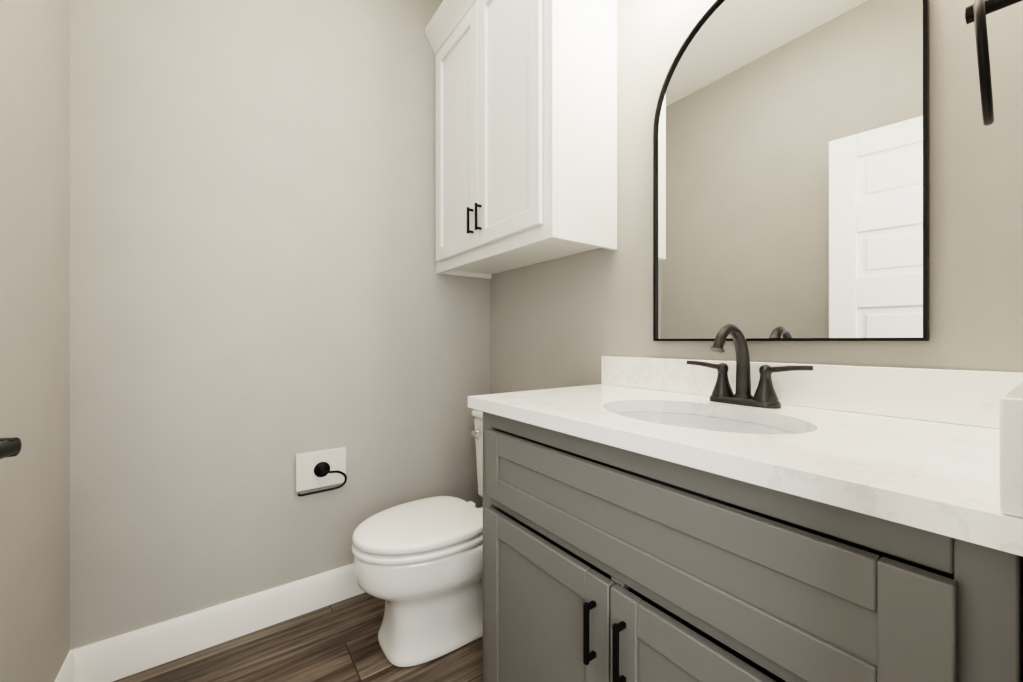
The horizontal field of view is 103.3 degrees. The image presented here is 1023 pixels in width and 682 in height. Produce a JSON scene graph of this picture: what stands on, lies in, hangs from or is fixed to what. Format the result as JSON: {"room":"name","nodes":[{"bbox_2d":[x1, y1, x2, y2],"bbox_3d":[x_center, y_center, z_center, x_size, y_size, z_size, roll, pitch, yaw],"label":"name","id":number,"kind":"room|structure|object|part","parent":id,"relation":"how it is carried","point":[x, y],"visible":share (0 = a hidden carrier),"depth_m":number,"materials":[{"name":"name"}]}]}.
{"room":"bathroom","nodes":[
{"label":"bathroom","id":0,"kind":"room"},
{"bbox_2d":[0,437,21,458],"bbox_3d":[-0.448,0.035,0.164,0.185,2.115,0.705,0,0,-36],"label":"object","id":1,"kind":"structure","parent":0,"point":[10,447],"depth_m":0.43,"materials":[{"name":"black metal"}]},
{"bbox_2d":[0,0,69,681],"bbox_3d":[-0.865,-0.325,0.444,0.120,2.850,1.930,0,0,-36],"label":"wall","id":2,"kind":"structure","parent":0,"point":[35,331],"depth_m":1.03,"materials":[{"name":"paint"}]},
{"bbox_2d":[54,647,81,681],"bbox_3d":[-0.851,1.032,0.540,0.015,0.135,1.790,0,0,-36],"label":"baseboard","id":3,"kind":"structure","parent":2,"relation":"attached to","point":[71,669],"depth_m":1.24,"materials":[{"name":"white wood"}]},
{"bbox_2d":[70,0,489,649],"bbox_3d":[-0.781,-0.325,1.764,1.793,2.850,0.120,0,0,-36],"label":"wall","id":4,"kind":"structure","parent":0,"point":[262,292],"depth_m":1.54,"materials":[{"name":"paint"}]},
{"bbox_2d":[70,563,364,681],"bbox_3d":[-0.730,1.032,1.718,1.523,0.135,0.015,0,0,-36],"label":"baseboard","id":5,"kind":"structure","parent":4,"relation":"attached to","point":[112,659],"depth_m":1.46,"materials":[{"name":"white wood"}]},
{"bbox_2d":[295,447,346,496],"bbox_3d":[-0.769,0.529,1.649,0.192,0.151,0.078,0,0,-36],"label":"toilet paper holder","id":6,"kind":"object","parent":4,"relation":"attached to","point":[319,469],"visible":1,"depth_m":1.65,"materials":[{"name":"white paint"}]},
{"bbox_3d":[-0.767,0.551,1.639,0.183,0.107,0.060,0,0,-36],"label":"arm","id":7,"kind":"part","parent":6,"relation":"part of"},
{"bbox_2d":[113,592,482,681],"bbox_3d":[0.208,1.130,0.382,1.793,0.060,3.520,0,0,-36],"label":"floor","id":8,"kind":"structure","parent":0,"point":[337,642],"depth_m":1.40,"materials":[{"name":"brown wood"}]},
{"bbox_2d":[352,410,482,666],"bbox_3d":[-0.212,0.710,1.605,0.800,0.776,0.460,0,0,-36],"label":"toilet","id":9,"kind":"object","parent":8,"relation":"on","point":[418,566],"visible":0.67,"depth_m":1.40,"materials":[{"name":"white ceramic"}]},
{"bbox_3d":[-0.343,0.678,1.512,0.478,0.042,0.388,0,0,-36],"label":"lid","id":10,"kind":"part","parent":9,"relation":"part of","materials":[{"name":"white plastic"}]},
{"bbox_3d":[-0.151,0.417,1.814,0.052,0.030,0.089,0,0,-36],"label":"handle","id":11,"kind":"part","parent":9,"relation":"part of","materials":[{"name":"silver metal"}]},
{"bbox_2d":[468,324,1022,681],"bbox_3d":[0.399,0.528,0.932,0.598,1.141,1.007,0,0,-36],"label":"bathroom vanity","id":12,"kind":"object","parent":8,"relation":"on","point":[742,518],"visible":1,"depth_m":0.66,"materials":[{"name":"grey wood"}]},
{"bbox_3d":[0.173,0.565,0.759,0.028,0.116,0.081,0,0,-36],"label":"handle","id":13,"kind":"part","parent":12,"relation":"part of","materials":[{"name":"black metal"}]},
{"bbox_2d":[686,324,813,408],"bbox_3d":[0.542,0.059,0.996,0.170,0.202,0.301,0,0,-36],"label":"faucet","id":14,"kind":"object","parent":12,"relation":"on","point":[765,396],"depth_m":1.01,"materials":[{"name":"brown metal"}]},
{"bbox_2d":[490,0,1022,393],"bbox_3d":[0.495,-0.325,1.417,0.120,2.850,1.930,0,0,-36],"label":"wall","id":15,"kind":"structure","parent":0,"point":[567,321],"depth_m":0.95,"materials":[{"name":"paint"}]},
{"bbox_2d":[425,0,616,278],"bbox_3d":[0.000,-0.915,1.683,0.373,1.170,0.918,0,0,-36],"label":"upper cabinet","id":16,"kind":"object","parent":15,"relation":"attached to","point":[526,132],"visible":1,"depth_m":1.45,"materials":[{"name":"white wood"}]},
{"bbox_3d":[-0.149,-0.486,1.613,0.028,0.105,0.072,0,0,-36],"label":"handle","id":17,"kind":"part","parent":16,"relation":"part of","materials":[{"name":"black metal"}]},
{"bbox_2d":[653,0,929,340],"bbox_3d":[0.655,-0.496,1.073,0.016,0.992,0.634,0,0,-36],"label":"mirror","id":18,"kind":"object","parent":15,"relation":"attached to","point":[791,170],"visible":0.98,"depth_m":1.00,"materials":[{"name":"black"}]},
{"bbox_3d":[0.342,-0.325,0.195,1.553,2.850,0.120,0,0,-36],"label":"wall","id":19,"kind":"structure","parent":0,"visible":0},
{"bbox_2d":[965,0,1022,125],"bbox_3d":[0.645,-0.383,0.530,0.160,0.182,0.070,0,0,-36],"label":"towel ring","id":20,"kind":"object","parent":19,"relation":"attached to","point":[977,12],"visible":1,"depth_m":0.51,"materials":[{"name":"black metal"}]}
]}

